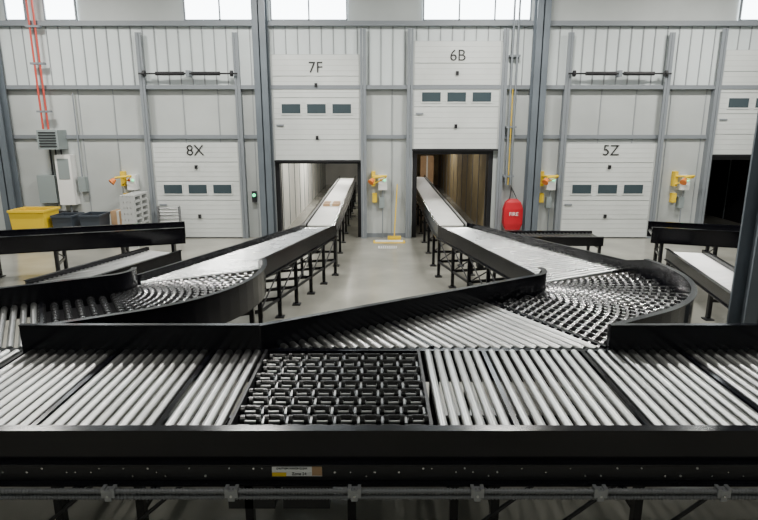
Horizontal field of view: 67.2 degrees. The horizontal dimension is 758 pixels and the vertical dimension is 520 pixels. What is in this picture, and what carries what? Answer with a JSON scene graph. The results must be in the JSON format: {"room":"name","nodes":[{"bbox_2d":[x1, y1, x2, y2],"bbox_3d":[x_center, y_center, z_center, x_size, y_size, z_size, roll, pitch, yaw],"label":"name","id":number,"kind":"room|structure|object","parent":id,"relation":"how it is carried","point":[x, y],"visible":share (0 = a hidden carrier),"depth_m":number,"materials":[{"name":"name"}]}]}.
{"room":"distribution center","nodes":[
{"label":"distribution center","id":0,"kind":"room"},
{"bbox_2d":[0,0,757,236],"bbox_3d":[0.000,-4.364,15.298,28.000,7.600,0.315,0,13,0],"label":"wall","id":1,"kind":"structure","parent":0,"point":[72,55],"depth_m":15.07,"materials":[{"name":"grey metal"}]},
{"bbox_2d":[3,0,27,20],"bbox_3d":[-9.350,-6.763,14.580,0.540,1.240,0.080,0,13,0],"label":"window","id":2,"kind":"structure","parent":1,"relation":"in","point":[14,10],"depth_m":14.65,"materials":[{"name":"white"}]},
{"bbox_2d":[42,0,77,20],"bbox_3d":[-8.200,-6.763,14.580,0.840,1.240,0.080,0,13,0],"label":"window","id":3,"kind":"structure","parent":1,"relation":"in","point":[53,10],"depth_m":14.66,"materials":[{"name":"white glass"}]},
{"bbox_2d":[138,70,236,76],"bbox_3d":[-4.965,-4.857,14.866,2.570,0.160,0.294,0,13,0],"label":"shaft","id":4,"kind":"object","parent":1,"relation":"attached to","point":[188,73],"visible":1,"depth_m":14.77,"materials":[{"name":"black metal"}]},
{"bbox_2d":[134,32,249,237],"bbox_3d":[-4.965,-3.251,15.370,2.650,5.400,0.190,0,13,0],"label":"door","id":5,"kind":"structure","parent":1,"relation":"in","point":[209,191],"depth_m":15.57,"materials":[{"name":"white paint"}]},
{"bbox_2d":[187,145,203,155],"bbox_3d":[-4.959,-2.961,15.380,0.470,0.280,0.004,0,13,0],"label":"label","id":6,"kind":"object","parent":5,"relation":"attached to","point":[198,150],"visible":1,"depth_m":15.38,"materials":[{"name":"black paint"}]},
{"bbox_2d":[183,0,250,20],"bbox_3d":[-4.100,-6.763,14.580,1.840,1.240,0.080,0,13,0],"label":"window","id":7,"kind":"structure","parent":1,"relation":"in","point":[193,10],"depth_m":14.66,"materials":[{"name":"white glass"}]},
{"bbox_2d":[252,191,256,201],"bbox_3d":[-3.440,-1.748,15.754,0.120,0.300,0.140,0,13,0],"label":"signal light","id":8,"kind":"object","parent":1,"relation":"attached to","point":[254,193],"visible":1,"depth_m":15.71,"materials":[{"name":"black"}]},
{"bbox_2d":[269,0,347,20],"bbox_3d":[-1.805,-6.763,14.580,1.990,1.240,0.080,0,13,0],"label":"window","id":9,"kind":"structure","parent":1,"relation":"in","point":[280,10],"depth_m":14.66,"materials":[{"name":"white"}]},
{"bbox_2d":[268,28,366,237],"bbox_3d":[-1.660,-3.299,15.359,2.640,5.500,0.190,0,13,0],"label":"door","id":10,"kind":"structure","parent":1,"relation":"in","point":[309,125],"depth_m":15.14,"materials":[{"name":"white paint"}]},
{"bbox_2d":[309,62,321,72],"bbox_3d":[-1.656,-5.032,14.887,0.356,0.276,0.004,0,13,0],"label":"label","id":11,"kind":"object","parent":10,"relation":"attached to","point":[309,62],"visible":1,"depth_m":14.88,"materials":[{"name":"black paint"}]},
{"bbox_2d":[275,162,360,236],"bbox_3d":[-1.660,-1.800,15.968,2.380,2.300,0.300,0,13,0],"label":"seal","id":12,"kind":"object","parent":1,"relation":"attached to","point":[278,173],"visible":0.5,"depth_m":15.80,"materials":[{"name":"black rubber"}]},
{"bbox_2d":[0,21,757,138],"bbox_3d":[0.000,-4.708,15.018,28.000,2.960,0.200,0,13,0],"label":"wall beams","id":13,"kind":"structure","parent":1,"relation":"attached to","point":[2,23],"depth_m":14.79,"materials":[{"name":"grey metal"}]},
{"bbox_2d":[367,233,404,236],"bbox_3d":[0.200,-0.701,16.060,1.120,0.120,0.030,0,13,0],"label":"baseboard","id":14,"kind":"structure","parent":1,"relation":"attached to","point":[368,234],"depth_m":16.04,"materials":[{"name":"grey metal"}]},
{"bbox_2d":[412,151,492,236],"bbox_3d":[2.020,-1.921,15.939,2.200,2.550,0.300,0,13,0],"label":"seal","id":15,"kind":"object","parent":1,"relation":"attached to","point":[489,165],"visible":0.55,"depth_m":15.75,"materials":[{"name":"black rubber"}]},
{"bbox_2d":[405,28,509,237],"bbox_3d":[2.050,-3.299,15.359,2.620,5.500,0.190,0,13,0],"label":"door","id":16,"kind":"structure","parent":1,"relation":"in","point":[437,119],"depth_m":15.08,"materials":[{"name":"white paint"}]},
{"bbox_2d":[450,50,465,60],"bbox_3d":[2.055,-5.325,14.817,0.400,0.280,0.004,0,13,0],"label":"label","id":17,"kind":"object","parent":16,"relation":"attached to","point":[451,55],"visible":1,"depth_m":14.82,"materials":[{"name":"black paint"}]},
{"bbox_2d":[423,0,531,20],"bbox_3d":[2.525,-6.763,14.580,2.790,1.240,0.080,0,13,0],"label":"window","id":18,"kind":"structure","parent":1,"relation":"in","point":[433,10],"depth_m":14.66,"materials":[{"name":"white"}]},
{"bbox_2d":[503,0,520,184],"bbox_3d":[3.520,-4.459,15.047,0.280,4.900,0.258,0,13,0],"label":"conduit","id":19,"kind":"object","parent":1,"relation":"attached to","point":[517,55],"visible":0.95,"depth_m":14.98,"materials":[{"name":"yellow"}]},
{"bbox_2d":[502,187,522,229],"bbox_3d":[3.660,-1.414,15.667,0.500,1.129,0.441,0,13,0],"label":"bag","id":20,"kind":"object","parent":1,"relation":"attached to","point":[512,213],"visible":1,"depth_m":15.52,"materials":[{"name":"red fabric"}]},
{"bbox_2d":[552,32,675,237],"bbox_3d":[6.260,-3.251,15.370,2.760,5.400,0.190,0,13,0],"label":"door","id":21,"kind":"structure","parent":1,"relation":"in","point":[608,196],"depth_m":15.58,"materials":[{"name":"white paint"}]},
{"bbox_2d":[603,145,618,155],"bbox_3d":[6.267,-2.960,15.381,0.432,0.276,0.004,0,13,0],"label":"label","id":22,"kind":"object","parent":21,"relation":"attached to","point":[607,150],"visible":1,"depth_m":15.38,"materials":[{"name":"black paint"}]},
{"bbox_2d":[568,70,671,76],"bbox_3d":[6.260,-4.857,14.866,2.680,0.160,0.294,0,13,0],"label":"shaft","id":23,"kind":"object","parent":1,"relation":"attached to","point":[618,73],"visible":1,"depth_m":14.77,"materials":[{"name":"black metal"}]},
{"bbox_2d":[694,28,757,222],"bbox_3d":[10.240,-3.299,15.359,2.800,5.500,0.190,0,13,0],"label":"door","id":24,"kind":"structure","parent":1,"relation":"in","point":[732,113],"depth_m":15.17,"materials":[{"name":"white paint"}]},
{"bbox_2d":[703,157,750,223],"bbox_3d":[10.300,-1.848,15.956,2.600,2.400,0.300,0,13,0],"label":"seal","id":25,"kind":"object","parent":1,"relation":"attached to","point":[713,158],"visible":0.13,"depth_m":15.59,"materials":[{"name":"black rubber"}]},
{"bbox_2d":[738,0,757,20],"bbox_3d":[10.100,-6.763,14.580,1.640,1.240,0.080,0,13,0],"label":"window","id":26,"kind":"structure","parent":1,"relation":"in","point":[748,11],"depth_m":14.66,"materials":[{"name":"white"}]},
{"bbox_2d":[0,185,757,519],"bbox_3d":[0.000,-0.247,14.847,28.000,0.200,35.000,0,13,0],"label":"floor","id":27,"kind":"structure","parent":0,"point":[368,273],"depth_m":9.86,"materials":[{"name":"concrete"}]},
{"bbox_2d":[0,52,22,229],"bbox_3d":[-9.950,-4.248,14.816,0.476,7.598,0.415,0,13,0],"label":"steel column","id":28,"kind":"structure","parent":27,"relation":"on","point":[10,192],"depth_m":15.18,"materials":[{"name":"grey metal"}]},
{"bbox_2d":[7,207,60,229],"bbox_3d":[-8.780,-0.814,14.609,0.940,1.008,0.760,0,13,0],"label":"bin","id":29,"kind":"object","parent":27,"relation":"on","point":[22,217],"visible":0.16,"depth_m":14.25,"materials":[{"name":"yellow plastic"}]},
{"bbox_2d":[36,93,88,212],"bbox_3d":[-8.660,-2.486,15.398,1.280,3.900,0.490,0,13,0],"label":"electrical panel","id":30,"kind":"object","parent":27,"relation":"on","point":[65,187],"visible":0.97,"depth_m":15.48,"materials":[{"name":"grey metal"}]},
{"bbox_2d":[50,212,84,227],"bbox_3d":[-8.000,-0.763,14.724,0.560,0.860,0.660,0,13,0],"label":"bin","id":31,"kind":"object","parent":27,"relation":"on","point":[64,219],"visible":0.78,"depth_m":14.40,"materials":[{"name":"grey plastic"}]},
{"bbox_2d":[0,221,185,277],"bbox_3d":[-8.375,0.005,11.258,8.681,0.972,0.927,-4,14,-18],"label":"conveyor","id":32,"kind":"object","parent":27,"relation":"on","point":[56,239],"visible":0.84,"depth_m":11.76,"materials":[{"name":"metal"}]},
{"bbox_2d":[78,211,109,225],"bbox_3d":[-7.350,-0.786,14.821,0.560,0.860,0.660,0,13,0],"label":"bin","id":33,"kind":"object","parent":27,"relation":"on","point":[92,218],"visible":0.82,"depth_m":14.51,"materials":[{"name":"grey plastic"}]},
{"bbox_2d":[23,247,181,318],"bbox_3d":[-4.775,0.395,10.246,0.930,0.682,2.738,5,14,20],"label":"conveyor","id":34,"kind":"object","parent":27,"relation":"on","point":[145,260],"visible":0.56,"depth_m":10.35,"materials":[{"name":"metal"}]},
{"bbox_2d":[108,171,138,193],"bbox_3d":[-6.888,-1.457,15.502,0.515,1.850,0.765,0,13,0],"label":"station","id":35,"kind":"object","parent":27,"relation":"on","point":[131,181],"visible":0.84,"depth_m":15.52,"materials":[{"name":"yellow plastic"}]},
{"bbox_2d":[119,191,150,247],"bbox_3d":[-6.375,-1.077,14.983,0.350,1.350,0.950,0,13,0],"label":"pallet stack","id":36,"kind":"object","parent":27,"relation":"on","point":[134,205],"visible":0.64,"depth_m":14.59,"materials":[{"name":"grey plastic"}]},
{"bbox_2d":[156,206,181,221],"bbox_3d":[-5.665,-0.981,15.443,0.610,0.950,0.100,0,13,0],"label":"rack","id":37,"kind":"object","parent":27,"relation":"on","point":[157,207],"visible":0.44,"depth_m":15.35,"materials":[{"name":"grey metal"}]},
{"bbox_2d":[0,176,356,348],"bbox_3d":[-1.977,-0.726,13.788,4.452,1.222,18.720,4,14,15],"label":"conveyor","id":38,"kind":"object","parent":27,"relation":"on","point":[157,295],"visible":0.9,"depth_m":7.49,"materials":[{"name":"metal"}]},
{"bbox_2d":[323,201,340,205],"bbox_3d":[-1.260,-1.512,15.265,0.420,0.064,0.604,0,13,0],"label":"cardboard box","id":39,"kind":"object","parent":38,"relation":"on","point":[326,203],"visible":1,"depth_m":15.07,"materials":[{"name":"brown cardboard"}]},
{"bbox_2d":[250,0,275,235],"bbox_3d":[-3.020,-4.248,14.816,0.476,7.598,0.415,0,13,0],"label":"steel column","id":40,"kind":"structure","parent":27,"relation":"on","point":[259,24],"depth_m":14.80,"materials":[{"name":"grey metal"}]},
{"bbox_2d":[281,164,357,229],"bbox_3d":[-1.650,-3.681,22.895,2.400,2.750,14.050,0,13,0],"label":"trailer interior","id":41,"kind":"object","parent":27,"relation":"on","point":[301,183],"visible":0.25,"depth_m":21.31,"materials":[{"name":"white metal"}]},
{"bbox_2d":[368,171,386,237],"bbox_3d":[-0.038,-1.457,15.502,0.515,1.850,0.765,0,13,0],"label":"station","id":42,"kind":"object","parent":27,"relation":"on","point":[382,179],"visible":1,"depth_m":15.55,"materials":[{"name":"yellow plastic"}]},
{"bbox_2d":[0,323,757,519],"bbox_3d":[-0.250,1.413,4.757,15.540,1.247,1.730,0,13,0],"label":"conveyor","id":43,"kind":"object","parent":27,"relation":"on","point":[78,401],"visible":1,"depth_m":4.20,"materials":[{"name":"metal"}]},
{"bbox_2d":[378,246,396,247],"bbox_3d":[0.220,-0.334,14.749,0.480,0.014,0.250,0,13,0],"label":"floor marking","id":44,"kind":"object","parent":27,"relation":"on","point":[378,246],"visible":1,"depth_m":14.73,"materials":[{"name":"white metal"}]},
{"bbox_2d":[373,240,404,242],"bbox_3d":[0.275,-0.503,15.403,0.850,0.040,0.300,0,13,0],"label":"floor marking","id":45,"kind":"object","parent":27,"relation":"on","point":[374,241],"visible":1,"depth_m":15.30,"materials":[{"name":"yellow paint"}]},
{"bbox_2d":[388,184,400,239],"bbox_3d":[0.420,-1.307,15.620,0.360,1.504,0.396,0,13,0],"label":"push broom","id":46,"kind":"object","parent":27,"relation":"on","point":[394,237],"visible":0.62,"depth_m":15.61,"materials":[{"name":"yellow"}]},
{"bbox_2d":[417,154,486,225],"bbox_3d":[2.015,-3.681,22.895,2.270,2.750,14.050,0,13,0],"label":"trailer interior","id":47,"kind":"object","parent":27,"relation":"on","point":[462,177],"visible":0.37,"depth_m":20.67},
{"bbox_2d":[420,155,433,182],"bbox_3d":[2.200,-3.978,26.397,0.600,1.704,0.504,0,13,0],"label":"cardboard box","id":48,"kind":"object","parent":47,"relation":"in","point":[426,161],"visible":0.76,"depth_m":26.09,"materials":[{"name":"brown cardboard"}]},
{"bbox_2d":[260,175,697,414],"bbox_3d":[1.406,-0.896,14.502,5.092,1.222,18.370,0,13,0],"label":"conveyor","id":49,"kind":"object","parent":27,"relation":"on","point":[533,304],"visible":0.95,"depth_m":6.77,"materials":[{"name":"metal"}]},
{"bbox_2d":[521,0,551,230],"bbox_3d":[4.120,-4.248,14.816,0.476,7.598,0.415,0,13,0],"label":"steel column","id":50,"kind":"structure","parent":27,"relation":"on","point":[542,10],"depth_m":14.81,"materials":[{"name":"grey metal"}]},
{"bbox_2d":[539,171,558,230],"bbox_3d":[4.562,-1.457,15.502,0.515,1.850,0.765,0,13,0],"label":"station","id":51,"kind":"object","parent":27,"relation":"on","point":[549,181],"visible":0.96,"depth_m":15.56,"materials":[{"name":"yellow plastic"}]},
{"bbox_2d":[507,231,603,253],"bbox_3d":[4.050,-0.331,13.491,2.208,0.592,0.840,0,13,0],"label":"conveyor","id":52,"kind":"object","parent":27,"relation":"on","point":[568,238],"visible":0.51,"depth_m":13.12,"materials":[{"name":"metal"}]},
{"bbox_2d":[669,171,694,221],"bbox_3d":[8.212,-1.457,15.502,0.515,1.850,0.765,0,13,0],"label":"station","id":53,"kind":"object","parent":27,"relation":"on","point":[682,182],"visible":0.94,"depth_m":15.58,"materials":[{"name":"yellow plastic"}]},
{"bbox_2d":[646,221,740,262],"bbox_3d":[9.475,-0.035,11.428,7.464,0.972,0.928,5,14,19],"label":"conveyor","id":54,"kind":"object","parent":27,"relation":"on","point":[661,233],"visible":0.73,"depth_m":12.03,"materials":[{"name":"metal"}]},
{"bbox_2d":[664,248,734,320],"bbox_3d":[5.775,0.517,9.735,0.783,0.682,3.560,2,14,10],"label":"conveyor","id":55,"kind":"object","parent":27,"relation":"on","point":[711,273],"visible":0.66,"depth_m":9.89,"materials":[{"name":"metal"}]},
{"bbox_2d":[705,160,749,223],"bbox_3d":[10.300,-2.590,18.529,2.700,2.650,5.050,0,13,0],"label":"trailer interior","id":56,"kind":"object","parent":27,"relation":"on","point":[728,178],"visible":0.09,"depth_m":18.93,"materials":[{"name":"black"}]},
{"bbox_2d":[726,113,757,322],"bbox_3d":[4.620,-2.244,6.401,0.476,7.598,0.415,0,13,0],"label":"steel column","id":57,"kind":"structure","parent":27,"relation":"on","point":[743,303],"depth_m":6.97,"materials":[{"name":"grey metal"}]},
{"bbox_3d":[-6.850,-0.706,15.252,0.420,0.504,0.404,0,13,0],"label":"cardboard box","id":58,"kind":"object","parent":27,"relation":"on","visible":0},
{"bbox_2d":[110,209,121,224],"bbox_3d":[-6.850,-1.139,15.149,0.380,0.384,0.364,0,13,0],"label":"cardboard box","id":59,"kind":"object","parent":58,"relation":"on","point":[116,218],"visible":0.48,"depth_m":14.98,"materials":[{"name":"brown cardboard"}]},
{"bbox_3d":[0.000,-5.993,5.306,28.000,0.200,19.100,0,13,0],"label":"ceiling","id":60,"kind":"structure","parent":0,"visible":0},
{"bbox_2d":[25,0,52,128],"bbox_3d":[-8.825,-5.720,14.602,0.350,4.620,0.140,0,13,0],"label":"pipe","id":61,"kind":"object","parent":60,"relation":"hanging from","point":[29,26],"visible":1,"depth_m":14.69,"materials":[{"name":"red metal"}]}
]}

